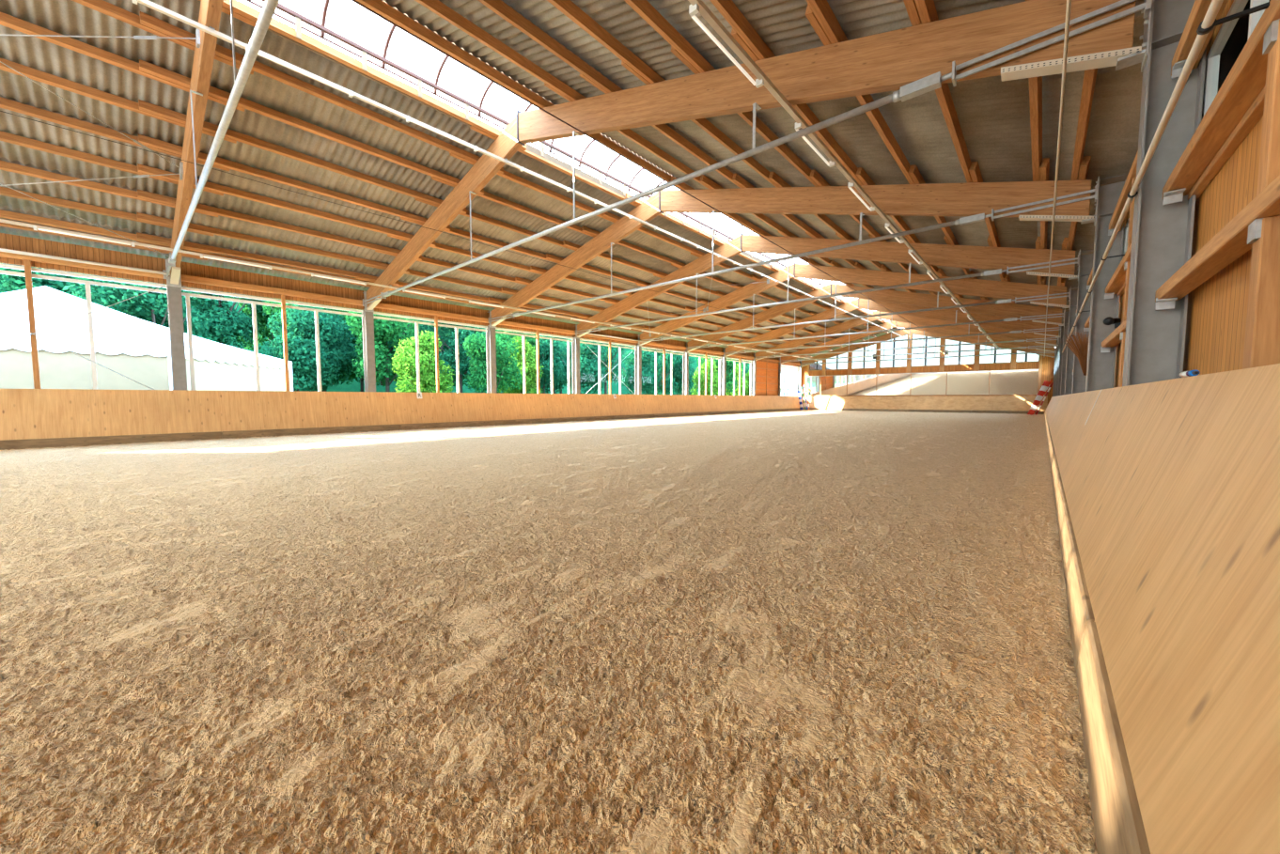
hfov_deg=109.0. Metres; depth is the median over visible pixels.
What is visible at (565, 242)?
timber purlin
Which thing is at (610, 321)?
timber purlin
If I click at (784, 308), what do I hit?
rafter
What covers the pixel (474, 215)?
timber purlin
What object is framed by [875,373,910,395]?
mirror
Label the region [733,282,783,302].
timber purlin
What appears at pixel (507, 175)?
timber purlin
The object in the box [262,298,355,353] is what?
leafy tree
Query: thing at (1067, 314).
steel column
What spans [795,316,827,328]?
timber purlin
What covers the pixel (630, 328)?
strip light
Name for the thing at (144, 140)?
timber purlin
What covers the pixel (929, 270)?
strip light
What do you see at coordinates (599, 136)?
timber purlin
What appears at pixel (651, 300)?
timber purlin
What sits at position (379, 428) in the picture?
plinth timber
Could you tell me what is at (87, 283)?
window
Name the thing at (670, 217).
timber purlin
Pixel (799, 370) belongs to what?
steel column
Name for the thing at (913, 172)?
timber purlin
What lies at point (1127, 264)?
wall post
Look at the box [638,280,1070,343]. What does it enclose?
rod
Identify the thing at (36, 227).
strip light
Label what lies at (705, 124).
timber purlin
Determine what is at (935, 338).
rod
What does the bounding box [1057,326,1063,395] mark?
steel column
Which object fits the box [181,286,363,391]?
window
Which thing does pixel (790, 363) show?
eave girt
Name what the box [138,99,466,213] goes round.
timber purlin
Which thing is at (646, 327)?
timber purlin
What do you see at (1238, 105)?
timber beam
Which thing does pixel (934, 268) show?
timber purlin
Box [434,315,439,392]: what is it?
wooden post
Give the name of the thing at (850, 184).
socket
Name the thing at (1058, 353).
steel column
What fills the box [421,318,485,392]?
leafy tree
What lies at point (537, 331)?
wooden post
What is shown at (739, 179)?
timber purlin
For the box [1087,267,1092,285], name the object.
beam
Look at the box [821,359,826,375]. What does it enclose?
post
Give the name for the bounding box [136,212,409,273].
timber purlin
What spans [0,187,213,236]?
timber purlin
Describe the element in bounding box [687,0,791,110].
strip light
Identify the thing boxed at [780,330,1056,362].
rod
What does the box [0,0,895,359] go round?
ceiling
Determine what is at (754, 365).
steel column
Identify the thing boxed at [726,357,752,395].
window
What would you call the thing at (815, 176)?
timber purlin
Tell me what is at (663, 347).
wooden post
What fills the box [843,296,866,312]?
skylight
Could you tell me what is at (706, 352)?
wooden post
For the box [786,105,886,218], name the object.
strip light
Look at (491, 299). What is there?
timber purlin
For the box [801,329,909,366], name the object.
rafter
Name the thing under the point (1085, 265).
steel column
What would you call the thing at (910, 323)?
rod
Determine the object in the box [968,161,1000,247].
timber purlin
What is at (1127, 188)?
beam
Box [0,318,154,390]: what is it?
rod
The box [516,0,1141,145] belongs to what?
rafter
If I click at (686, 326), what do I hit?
timber purlin
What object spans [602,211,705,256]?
timber purlin
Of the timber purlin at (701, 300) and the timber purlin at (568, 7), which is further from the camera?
the timber purlin at (701, 300)
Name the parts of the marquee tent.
roof panel, roof panel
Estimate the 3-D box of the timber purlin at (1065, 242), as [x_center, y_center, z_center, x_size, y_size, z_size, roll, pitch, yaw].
[13.714,-5.160,14.858,0.134,0.179,6.970,3,5,41]
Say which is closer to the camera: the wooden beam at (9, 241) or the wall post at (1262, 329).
the wall post at (1262, 329)
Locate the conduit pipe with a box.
[1061,0,1269,353]
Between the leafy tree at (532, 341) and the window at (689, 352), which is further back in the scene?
the leafy tree at (532, 341)
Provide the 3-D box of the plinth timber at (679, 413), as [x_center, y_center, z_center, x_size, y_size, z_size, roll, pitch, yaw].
[2.744,-0.866,33.219,0.120,0.315,5.462,3,5,41]
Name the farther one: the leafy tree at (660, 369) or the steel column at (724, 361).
the leafy tree at (660, 369)
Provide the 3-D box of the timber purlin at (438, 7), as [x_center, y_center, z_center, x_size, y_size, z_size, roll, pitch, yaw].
[-3.133,-6.890,7.693,0.134,0.179,6.970,3,5,41]
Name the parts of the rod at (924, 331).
rod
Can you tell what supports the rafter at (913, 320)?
on the steel column at (1058, 353)
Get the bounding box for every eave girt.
[0,248,163,279]
[180,274,362,306]
[374,302,488,323]
[499,320,575,334]
[582,334,638,343]
[644,342,686,349]
[693,348,723,355]
[729,354,754,359]
[760,358,780,362]
[783,361,800,365]
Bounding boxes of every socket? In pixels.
[348,90,353,97]
[688,3,699,16]
[755,78,764,88]
[794,122,801,129]
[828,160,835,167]
[847,182,854,187]
[1112,317,1121,324]
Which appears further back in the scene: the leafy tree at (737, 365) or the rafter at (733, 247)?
the leafy tree at (737, 365)
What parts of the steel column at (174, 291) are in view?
head plate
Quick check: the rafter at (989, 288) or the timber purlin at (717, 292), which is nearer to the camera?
the rafter at (989, 288)
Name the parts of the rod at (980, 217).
rod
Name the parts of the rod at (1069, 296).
rod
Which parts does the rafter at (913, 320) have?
nail plate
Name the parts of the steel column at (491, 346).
head plate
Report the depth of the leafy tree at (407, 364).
36.31 m
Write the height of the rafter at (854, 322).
3.418 m
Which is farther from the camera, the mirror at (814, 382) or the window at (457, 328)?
the mirror at (814, 382)
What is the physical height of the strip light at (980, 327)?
0.157 m
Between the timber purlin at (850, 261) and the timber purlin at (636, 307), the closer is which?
the timber purlin at (850, 261)
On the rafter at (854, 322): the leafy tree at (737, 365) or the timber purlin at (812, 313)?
the timber purlin at (812, 313)
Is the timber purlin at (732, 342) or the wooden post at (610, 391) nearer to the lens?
the wooden post at (610, 391)
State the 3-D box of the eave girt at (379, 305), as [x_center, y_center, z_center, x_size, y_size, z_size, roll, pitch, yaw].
[-9.098,-5.062,20.358,0.192,0.190,5.150,3,5,41]
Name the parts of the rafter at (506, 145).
nail plate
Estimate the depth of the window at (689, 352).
37.60 m
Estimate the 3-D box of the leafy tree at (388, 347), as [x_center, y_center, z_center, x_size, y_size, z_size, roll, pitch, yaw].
[-28.609,-8.523,54.320,7.003,13.199,8.241,1,4,16]
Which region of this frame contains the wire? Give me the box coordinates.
[0,110,854,346]
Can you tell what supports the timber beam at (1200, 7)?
attached to the steel column at (1162, 239)
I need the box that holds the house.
[780,364,797,395]
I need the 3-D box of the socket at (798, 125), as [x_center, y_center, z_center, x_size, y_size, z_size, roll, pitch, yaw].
[2.470,-4.710,7.129,0.097,0.087,0.050,3,5,41]
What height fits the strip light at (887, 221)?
0.157 m
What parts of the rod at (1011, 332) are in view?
rod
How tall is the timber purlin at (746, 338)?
0.178 m
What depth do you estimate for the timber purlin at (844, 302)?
34.72 m
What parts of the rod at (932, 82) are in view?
rod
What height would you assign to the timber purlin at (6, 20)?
0.178 m
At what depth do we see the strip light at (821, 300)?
29.78 m
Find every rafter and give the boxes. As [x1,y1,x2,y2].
[170,0,223,284]
[366,114,523,310]
[491,191,662,326]
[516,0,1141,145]
[577,233,743,337]
[640,264,795,345]
[659,179,1093,221]
[686,282,831,351]
[724,298,858,357]
[741,233,1077,278]
[755,311,879,360]
[780,320,896,363]
[794,262,1068,307]
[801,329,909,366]
[830,282,1062,325]
[858,298,1059,337]
[879,311,1057,345]
[896,321,1055,352]
[909,328,1054,357]
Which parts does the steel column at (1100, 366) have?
head plate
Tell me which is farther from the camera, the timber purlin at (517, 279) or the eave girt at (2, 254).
the timber purlin at (517, 279)
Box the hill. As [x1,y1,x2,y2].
[0,280,750,395]
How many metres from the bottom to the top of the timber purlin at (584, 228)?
0.178 m
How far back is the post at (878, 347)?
45.86 m
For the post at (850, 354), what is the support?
attached to the wall at (1048, 363)
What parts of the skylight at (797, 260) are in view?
handrail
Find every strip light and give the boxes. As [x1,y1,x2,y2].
[0,218,179,252]
[132,0,212,34]
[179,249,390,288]
[209,26,507,163]
[390,284,519,310]
[505,158,647,224]
[517,307,605,324]
[604,322,667,334]
[645,220,729,260]
[666,332,713,343]
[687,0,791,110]
[713,342,749,348]
[728,259,782,283]
[749,347,778,353]
[781,281,821,300]
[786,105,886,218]
[820,299,849,312]
[883,216,928,267]
[926,265,952,296]
[951,294,968,313]
[967,312,980,327]
[978,326,988,336]
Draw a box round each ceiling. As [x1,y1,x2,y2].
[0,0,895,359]
[381,0,1144,347]
[1217,0,1270,93]
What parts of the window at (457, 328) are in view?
rail, rail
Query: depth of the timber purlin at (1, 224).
12.37 m
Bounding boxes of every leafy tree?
[0,263,109,308]
[61,272,208,339]
[181,288,274,349]
[233,294,282,350]
[259,300,343,391]
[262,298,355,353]
[292,308,359,391]
[336,307,398,391]
[345,309,420,391]
[388,315,453,384]
[388,346,426,390]
[391,330,455,392]
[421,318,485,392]
[438,339,469,392]
[462,327,523,392]
[484,327,541,386]
[497,336,543,393]
[527,332,566,393]
[539,334,571,393]
[556,338,608,393]
[580,339,625,394]
[618,346,660,394]
[641,346,678,394]
[656,350,681,394]
[666,352,695,394]
[680,357,696,394]
[690,359,718,395]
[695,355,738,395]
[725,363,748,395]
[740,359,750,374]
[741,370,749,395]
[745,363,749,374]
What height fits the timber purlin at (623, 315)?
0.178 m
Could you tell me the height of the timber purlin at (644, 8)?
0.179 m
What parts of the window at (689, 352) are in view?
rail, rail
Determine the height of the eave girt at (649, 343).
0.190 m
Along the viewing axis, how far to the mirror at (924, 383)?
43.15 m
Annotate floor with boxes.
[0,409,1097,853]
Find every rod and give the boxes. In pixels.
[0,28,200,47]
[0,61,183,175]
[0,168,182,186]
[0,183,171,256]
[0,285,165,345]
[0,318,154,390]
[162,0,279,280]
[362,0,1151,306]
[488,184,1098,323]
[575,253,1079,334]
[607,308,705,323]
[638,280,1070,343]
[665,279,769,292]
[686,299,1064,349]
[723,314,1061,355]
[754,323,1058,359]
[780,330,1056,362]
[800,338,1051,365]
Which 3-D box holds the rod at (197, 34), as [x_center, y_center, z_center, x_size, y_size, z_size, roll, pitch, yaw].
[-10.773,-6.240,7.219,6.556,1.082,0.136,-1,4,-12]
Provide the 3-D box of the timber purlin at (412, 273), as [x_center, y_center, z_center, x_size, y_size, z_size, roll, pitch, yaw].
[-7.532,-6.013,18.919,0.131,0.178,6.970,3,5,41]
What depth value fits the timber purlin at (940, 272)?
19.16 m
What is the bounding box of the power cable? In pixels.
[351,0,933,335]
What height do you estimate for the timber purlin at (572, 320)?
0.178 m
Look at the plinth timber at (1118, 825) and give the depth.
1.42 m
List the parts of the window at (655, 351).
rail, rail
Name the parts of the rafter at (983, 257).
nail plate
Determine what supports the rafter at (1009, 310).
on the steel column at (1067, 314)
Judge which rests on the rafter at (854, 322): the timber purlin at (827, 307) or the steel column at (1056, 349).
the timber purlin at (827, 307)
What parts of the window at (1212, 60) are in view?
rail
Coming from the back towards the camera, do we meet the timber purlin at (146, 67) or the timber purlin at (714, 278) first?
the timber purlin at (714, 278)
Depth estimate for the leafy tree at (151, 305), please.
30.41 m
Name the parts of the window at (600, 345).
rail, rail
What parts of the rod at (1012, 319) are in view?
rod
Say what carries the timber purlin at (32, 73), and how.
on the rafter at (210, 10)
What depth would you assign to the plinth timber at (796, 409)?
48.94 m
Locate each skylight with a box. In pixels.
[236,0,544,129]
[498,93,682,197]
[640,173,762,241]
[721,220,811,267]
[776,254,847,288]
[815,279,855,301]
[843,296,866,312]
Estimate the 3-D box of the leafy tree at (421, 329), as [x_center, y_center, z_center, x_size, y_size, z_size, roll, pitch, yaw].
[-24.069,-8.055,50.361,7.266,13.786,8.618,-1,4,-8]
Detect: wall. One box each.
[755,360,778,395]
[801,347,1056,412]
[1113,0,1263,388]
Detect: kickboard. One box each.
[0,389,803,440]
[803,395,1047,411]
[1045,363,1279,853]
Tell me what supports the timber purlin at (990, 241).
on the rafter at (989, 288)
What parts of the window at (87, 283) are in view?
rail, rail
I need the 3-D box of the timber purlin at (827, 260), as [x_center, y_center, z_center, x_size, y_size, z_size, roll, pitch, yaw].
[7.622,-7.699,20.062,0.134,0.179,6.970,3,5,41]
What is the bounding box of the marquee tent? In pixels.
[0,285,293,391]
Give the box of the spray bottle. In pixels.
[1179,369,1200,377]
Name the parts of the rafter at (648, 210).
nail plate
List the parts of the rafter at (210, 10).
nail plate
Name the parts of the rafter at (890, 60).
ridge plate, nail plate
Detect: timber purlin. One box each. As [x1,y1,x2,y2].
[0,11,244,111]
[0,57,236,143]
[0,96,229,171]
[0,130,223,195]
[0,160,218,217]
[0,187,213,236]
[0,209,209,253]
[0,218,207,260]
[71,0,253,74]
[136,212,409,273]
[136,232,398,284]
[136,241,394,289]
[137,163,436,246]
[137,189,421,260]
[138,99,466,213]
[138,134,450,231]
[139,59,483,194]
[140,11,503,173]
[198,0,256,26]
[222,0,526,150]
[350,282,496,308]
[354,277,500,304]
[357,0,554,108]
[364,265,514,295]
[374,249,529,284]
[387,234,543,274]
[400,217,559,263]
[414,0,586,100]
[414,197,577,250]
[430,175,595,237]
[449,152,616,222]
[469,125,639,206]
[477,0,623,93]
[483,301,585,321]
[488,296,593,318]
[500,287,606,311]
[515,277,620,303]
[526,98,679,187]
[530,265,635,295]
[544,82,711,188]
[546,0,665,83]
[546,253,651,286]
[562,240,668,277]
[572,319,644,332]
[577,316,649,329]
[579,72,743,187]
[581,226,686,266]
[591,309,663,324]
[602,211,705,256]
[605,301,676,317]
[621,61,779,187]
[623,294,691,311]
[624,0,715,73]
[624,193,726,245]
[636,283,706,304]
[638,327,693,340]
[643,325,702,337]
[653,274,722,296]
[657,320,714,332]
[670,176,771,235]
[670,312,727,327]
[671,46,818,186]
[671,263,738,289]
[685,306,740,322]
[690,252,757,280]
[691,336,731,343]
[699,174,797,237]
[700,298,755,315]
[703,331,745,340]
[709,0,775,60]
[711,241,776,272]
[716,291,769,310]
[717,326,757,335]
[730,320,770,330]
[731,27,863,185]
[731,341,768,349]
[732,172,825,238]
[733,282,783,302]
[742,337,780,345]
[745,314,781,325]
[750,274,801,296]
[754,332,791,342]
[760,308,798,321]
[767,327,801,337]
[768,171,853,239]
[770,265,818,289]
[775,301,813,315]
[778,231,834,266]
[780,322,815,333]
[792,295,828,310]
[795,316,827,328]
[805,3,914,184]
[805,232,858,268]
[806,0,847,44]
[807,258,854,285]
[809,169,886,241]
[810,287,843,304]
[810,312,841,324]
[825,305,852,317]
[829,260,874,288]
[835,233,884,271]
[841,299,869,314]
[854,262,894,290]
[856,167,920,243]
[868,234,908,273]
[880,264,916,293]
[903,0,972,182]
[904,234,939,276]
[907,265,937,295]
[908,164,959,245]
[914,0,938,24]
[936,268,963,297]
[943,234,970,278]
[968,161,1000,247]
[969,270,988,300]
[987,234,1004,281]
[1003,273,1014,303]
[1025,0,1042,181]
[1035,236,1042,284]
[1039,157,1049,249]
[1041,276,1045,307]
[1057,237,1068,286]
[1057,278,1066,308]
[1066,156,1091,250]
[1070,68,1097,180]
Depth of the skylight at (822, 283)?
29.16 m
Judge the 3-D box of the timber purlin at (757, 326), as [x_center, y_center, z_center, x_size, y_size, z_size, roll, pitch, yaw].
[8.534,-7.498,33.864,0.131,0.178,6.970,3,5,41]
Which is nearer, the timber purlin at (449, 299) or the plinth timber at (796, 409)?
the timber purlin at (449, 299)
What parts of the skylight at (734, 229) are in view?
handrail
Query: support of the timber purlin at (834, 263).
on the rafter at (1009, 310)
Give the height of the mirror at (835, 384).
2.190 m
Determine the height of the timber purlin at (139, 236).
0.178 m
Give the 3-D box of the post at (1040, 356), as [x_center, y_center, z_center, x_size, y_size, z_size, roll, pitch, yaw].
[33.216,-3.555,38.011,0.200,4.920,0.160,3,5,41]
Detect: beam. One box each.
[0,233,800,366]
[1084,296,1122,327]
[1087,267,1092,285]
[1101,319,1126,347]
[1104,198,1197,296]
[1108,150,1138,231]
[1155,174,1279,302]
[1162,0,1279,200]
[1170,0,1228,76]
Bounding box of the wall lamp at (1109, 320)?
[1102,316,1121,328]
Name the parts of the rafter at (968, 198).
nail plate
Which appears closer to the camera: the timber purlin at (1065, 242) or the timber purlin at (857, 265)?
the timber purlin at (1065, 242)
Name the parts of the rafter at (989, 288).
nail plate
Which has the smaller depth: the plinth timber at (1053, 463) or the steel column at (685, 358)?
the plinth timber at (1053, 463)
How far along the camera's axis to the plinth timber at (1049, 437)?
12.85 m
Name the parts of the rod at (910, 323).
rod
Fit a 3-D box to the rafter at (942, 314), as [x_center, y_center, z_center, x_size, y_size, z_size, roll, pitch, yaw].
[19.056,-6.927,28.284,10.376,3.605,0.200,3,5,41]
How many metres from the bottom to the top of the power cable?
0.036 m
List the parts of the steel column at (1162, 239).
head plate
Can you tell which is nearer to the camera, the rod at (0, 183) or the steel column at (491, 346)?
the rod at (0, 183)
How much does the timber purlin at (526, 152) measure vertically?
0.178 m
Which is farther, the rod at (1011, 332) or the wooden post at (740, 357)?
the wooden post at (740, 357)
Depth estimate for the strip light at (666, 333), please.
31.04 m
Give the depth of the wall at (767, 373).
45.17 m
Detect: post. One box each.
[23,259,41,389]
[280,294,289,390]
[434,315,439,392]
[535,329,539,393]
[608,339,611,394]
[663,346,665,394]
[704,352,707,395]
[738,357,740,395]
[806,364,809,396]
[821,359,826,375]
[847,352,852,374]
[875,343,880,374]
[905,333,912,373]
[938,338,945,372]
[973,343,980,371]
[1010,349,1016,369]
[1038,355,1042,391]
[1118,176,1136,387]
[1242,18,1279,369]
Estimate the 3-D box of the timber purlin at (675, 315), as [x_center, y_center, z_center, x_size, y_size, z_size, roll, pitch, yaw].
[4.190,-7.036,30.422,0.131,0.178,6.970,3,5,41]
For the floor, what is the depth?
2.41 m
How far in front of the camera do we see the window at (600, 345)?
28.40 m
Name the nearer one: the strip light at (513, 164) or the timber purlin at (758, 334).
the strip light at (513, 164)
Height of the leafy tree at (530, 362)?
7.887 m
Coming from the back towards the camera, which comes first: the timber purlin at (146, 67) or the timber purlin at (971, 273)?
the timber purlin at (971, 273)
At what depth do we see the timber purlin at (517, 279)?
21.89 m
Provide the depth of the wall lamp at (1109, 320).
6.82 m
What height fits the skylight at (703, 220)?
0.975 m
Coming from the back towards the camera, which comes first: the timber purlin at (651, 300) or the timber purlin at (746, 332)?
the timber purlin at (746, 332)
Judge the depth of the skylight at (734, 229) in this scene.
20.69 m
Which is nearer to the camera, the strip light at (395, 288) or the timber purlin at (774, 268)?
the strip light at (395, 288)
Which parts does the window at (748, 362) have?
rail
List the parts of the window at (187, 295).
rail, rail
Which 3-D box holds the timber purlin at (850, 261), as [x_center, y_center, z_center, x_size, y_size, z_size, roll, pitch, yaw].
[8.433,-7.361,19.369,0.134,0.179,6.970,3,5,41]
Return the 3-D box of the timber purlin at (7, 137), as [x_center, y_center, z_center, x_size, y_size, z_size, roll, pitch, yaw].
[-14.541,-5.846,7.660,0.131,0.178,11.240,3,5,41]
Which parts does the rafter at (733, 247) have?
nail plate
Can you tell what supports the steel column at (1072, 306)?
on the ground
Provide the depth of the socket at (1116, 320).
6.82 m
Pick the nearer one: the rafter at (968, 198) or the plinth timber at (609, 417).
the rafter at (968, 198)
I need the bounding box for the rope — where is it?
[1044,0,1071,352]
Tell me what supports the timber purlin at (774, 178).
on the rafter at (983, 257)
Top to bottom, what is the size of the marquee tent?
6.550 m
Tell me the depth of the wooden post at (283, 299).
16.33 m
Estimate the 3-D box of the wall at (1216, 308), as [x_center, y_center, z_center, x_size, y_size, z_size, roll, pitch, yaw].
[14.453,-2.157,14.763,0.040,5.657,60.021,3,5,41]
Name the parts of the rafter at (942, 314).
nail plate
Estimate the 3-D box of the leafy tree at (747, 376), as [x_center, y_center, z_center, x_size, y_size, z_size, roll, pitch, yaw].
[21.130,-7.356,87.515,4.120,7.423,4.729,0,4,-6]
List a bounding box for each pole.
[1027,380,1045,414]
[1032,379,1052,414]
[1035,382,1053,414]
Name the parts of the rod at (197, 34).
rod, anchor plate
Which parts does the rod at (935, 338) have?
rod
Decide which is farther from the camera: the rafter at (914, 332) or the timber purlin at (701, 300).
the rafter at (914, 332)
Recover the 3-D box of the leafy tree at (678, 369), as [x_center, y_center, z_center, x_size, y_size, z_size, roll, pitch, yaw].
[7.364,-8.984,84.263,5.996,11.302,7.057,0,4,-6]
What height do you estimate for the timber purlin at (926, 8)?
0.179 m
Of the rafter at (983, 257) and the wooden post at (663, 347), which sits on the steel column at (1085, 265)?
the rafter at (983, 257)
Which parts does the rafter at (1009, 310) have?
nail plate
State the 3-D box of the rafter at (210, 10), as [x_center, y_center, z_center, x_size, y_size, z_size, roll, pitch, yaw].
[-10.466,-5.903,10.565,10.526,3.418,0.200,3,5,41]
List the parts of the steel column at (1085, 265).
head plate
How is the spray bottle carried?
on the kickboard at (1172, 487)
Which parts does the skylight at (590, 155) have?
rail post, arch seat, handrail, rail post, rail post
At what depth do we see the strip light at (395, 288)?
18.44 m
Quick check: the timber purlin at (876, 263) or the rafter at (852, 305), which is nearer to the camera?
the timber purlin at (876, 263)
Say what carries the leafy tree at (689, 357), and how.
on the ground
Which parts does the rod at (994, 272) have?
rod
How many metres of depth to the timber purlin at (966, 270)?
17.30 m
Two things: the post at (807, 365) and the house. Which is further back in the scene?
the house
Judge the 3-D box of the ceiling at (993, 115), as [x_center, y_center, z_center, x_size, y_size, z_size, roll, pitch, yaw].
[11.363,-6.531,17.877,10.672,2.980,61.026,3,5,41]
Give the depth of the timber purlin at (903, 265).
19.04 m
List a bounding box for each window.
[0,263,166,390]
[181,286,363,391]
[373,312,487,392]
[495,327,573,393]
[579,338,636,394]
[641,346,684,394]
[688,352,722,395]
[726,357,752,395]
[780,364,799,395]
[809,333,1038,371]
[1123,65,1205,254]
[1201,0,1268,119]
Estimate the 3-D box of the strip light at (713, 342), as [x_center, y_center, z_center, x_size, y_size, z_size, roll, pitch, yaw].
[7.132,-6.279,35.156,0.139,0.157,5.500,3,5,41]
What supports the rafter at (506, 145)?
on the steel column at (367, 321)
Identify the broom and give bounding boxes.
[1064,329,1088,379]
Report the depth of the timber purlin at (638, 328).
32.19 m
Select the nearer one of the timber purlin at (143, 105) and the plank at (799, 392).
the timber purlin at (143, 105)
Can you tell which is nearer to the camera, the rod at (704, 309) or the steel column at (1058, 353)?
the rod at (704, 309)
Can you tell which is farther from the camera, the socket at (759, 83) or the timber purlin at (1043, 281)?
the timber purlin at (1043, 281)
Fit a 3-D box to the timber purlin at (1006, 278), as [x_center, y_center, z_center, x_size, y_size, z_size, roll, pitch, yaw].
[16.178,-5.896,19.937,0.134,0.179,6.970,3,5,41]
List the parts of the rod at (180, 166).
anchor plate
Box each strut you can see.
[0,248,170,275]
[586,332,641,342]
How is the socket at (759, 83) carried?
attached to the strip light at (697, 6)
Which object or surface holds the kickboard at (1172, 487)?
on the floor
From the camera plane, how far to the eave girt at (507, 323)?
24.32 m
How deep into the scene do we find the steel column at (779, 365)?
47.08 m
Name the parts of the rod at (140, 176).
rod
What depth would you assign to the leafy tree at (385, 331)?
41.04 m
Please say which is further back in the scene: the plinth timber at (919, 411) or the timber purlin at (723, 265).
the plinth timber at (919, 411)
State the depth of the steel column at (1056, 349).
33.17 m
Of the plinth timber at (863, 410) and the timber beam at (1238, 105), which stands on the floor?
the plinth timber at (863, 410)
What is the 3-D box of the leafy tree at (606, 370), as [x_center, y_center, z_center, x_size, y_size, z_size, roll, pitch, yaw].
[-5.221,-8.644,63.916,6.965,13.214,8.260,-2,4,-23]
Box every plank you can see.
[797,390,803,410]
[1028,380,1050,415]
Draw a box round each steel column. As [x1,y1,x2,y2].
[165,259,187,390]
[361,290,375,391]
[485,311,496,393]
[571,324,579,393]
[634,334,641,394]
[682,343,688,394]
[719,347,726,395]
[750,352,756,395]
[778,357,780,395]
[796,360,802,395]
[1051,348,1056,396]
[1053,343,1058,396]
[1055,333,1061,396]
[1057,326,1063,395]
[1058,308,1069,395]
[1061,286,1077,394]
[1068,249,1093,393]
[1080,173,1126,391]
[1115,0,1206,386]
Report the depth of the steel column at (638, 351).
30.75 m
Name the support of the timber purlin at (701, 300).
on the rafter at (784, 308)
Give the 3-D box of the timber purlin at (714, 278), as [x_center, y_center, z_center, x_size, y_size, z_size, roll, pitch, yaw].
[3.746,-7.658,23.477,0.131,0.178,6.970,3,5,41]
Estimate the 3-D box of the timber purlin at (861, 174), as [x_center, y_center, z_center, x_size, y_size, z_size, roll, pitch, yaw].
[7.334,-6.055,13.122,0.134,0.179,6.970,3,5,41]
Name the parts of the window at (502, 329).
rail, rail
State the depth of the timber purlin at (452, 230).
16.36 m
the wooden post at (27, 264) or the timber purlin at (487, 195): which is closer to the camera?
the wooden post at (27, 264)
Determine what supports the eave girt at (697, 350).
attached to the steel column at (685, 358)
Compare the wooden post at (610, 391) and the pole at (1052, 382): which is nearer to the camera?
the wooden post at (610, 391)
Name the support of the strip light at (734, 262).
attached to the rafter at (733, 247)
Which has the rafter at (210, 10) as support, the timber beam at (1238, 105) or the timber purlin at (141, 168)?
the timber purlin at (141, 168)
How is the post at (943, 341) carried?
attached to the wall at (1048, 363)
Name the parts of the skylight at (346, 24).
rail post, rail post, rail post, rail post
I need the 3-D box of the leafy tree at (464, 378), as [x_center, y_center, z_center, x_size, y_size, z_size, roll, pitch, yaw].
[-24.096,-7.252,57.179,6.042,11.194,6.974,-2,4,-30]
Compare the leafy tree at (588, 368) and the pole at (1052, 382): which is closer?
the pole at (1052, 382)
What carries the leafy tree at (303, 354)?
on the ground
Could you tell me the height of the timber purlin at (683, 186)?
0.179 m
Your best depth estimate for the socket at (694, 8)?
4.98 m
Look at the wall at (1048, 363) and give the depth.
42.18 m
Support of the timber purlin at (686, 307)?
on the rafter at (784, 308)
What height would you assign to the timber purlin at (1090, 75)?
0.179 m
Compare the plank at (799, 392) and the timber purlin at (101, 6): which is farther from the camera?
the plank at (799, 392)
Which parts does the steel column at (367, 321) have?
head plate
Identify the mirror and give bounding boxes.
[806,375,820,395]
[820,374,846,395]
[846,374,876,395]
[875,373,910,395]
[909,372,946,395]
[945,370,989,395]
[988,369,1039,395]
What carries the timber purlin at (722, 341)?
on the rafter at (852, 305)
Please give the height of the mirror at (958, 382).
2.190 m
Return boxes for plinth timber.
[0,431,222,450]
[221,424,400,438]
[400,420,515,430]
[515,416,595,423]
[595,414,654,420]
[654,412,699,417]
[699,410,734,415]
[734,409,764,413]
[764,408,788,411]
[788,407,803,410]
[805,407,852,410]
[852,408,907,411]
[907,409,971,413]
[971,410,1044,414]
[1046,428,1052,449]
[1048,440,1059,487]
[1053,469,1094,672]
[1076,621,1150,853]
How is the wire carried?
hanging from the rafter at (506, 145)
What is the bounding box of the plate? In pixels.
[416,391,421,398]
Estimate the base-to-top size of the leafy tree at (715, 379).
6.959 m
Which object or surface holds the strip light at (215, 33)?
attached to the rafter at (210, 10)
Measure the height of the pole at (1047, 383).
2.691 m
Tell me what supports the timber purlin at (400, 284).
on the rafter at (506, 145)
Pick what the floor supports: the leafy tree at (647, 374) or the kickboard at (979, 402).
the kickboard at (979, 402)
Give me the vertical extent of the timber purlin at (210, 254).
0.178 m
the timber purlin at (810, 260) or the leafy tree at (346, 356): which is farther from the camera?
the leafy tree at (346, 356)
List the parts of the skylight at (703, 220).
arch seat, handrail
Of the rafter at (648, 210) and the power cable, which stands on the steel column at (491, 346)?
the rafter at (648, 210)
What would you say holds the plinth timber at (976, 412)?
on the floor
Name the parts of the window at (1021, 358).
pane, pane, pane, pane, sill, pane, pane, pane, pane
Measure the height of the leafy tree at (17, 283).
13.682 m
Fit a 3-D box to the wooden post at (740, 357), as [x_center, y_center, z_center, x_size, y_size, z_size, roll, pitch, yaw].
[8.954,-3.795,41.025,0.120,5.020,0.100,3,5,41]

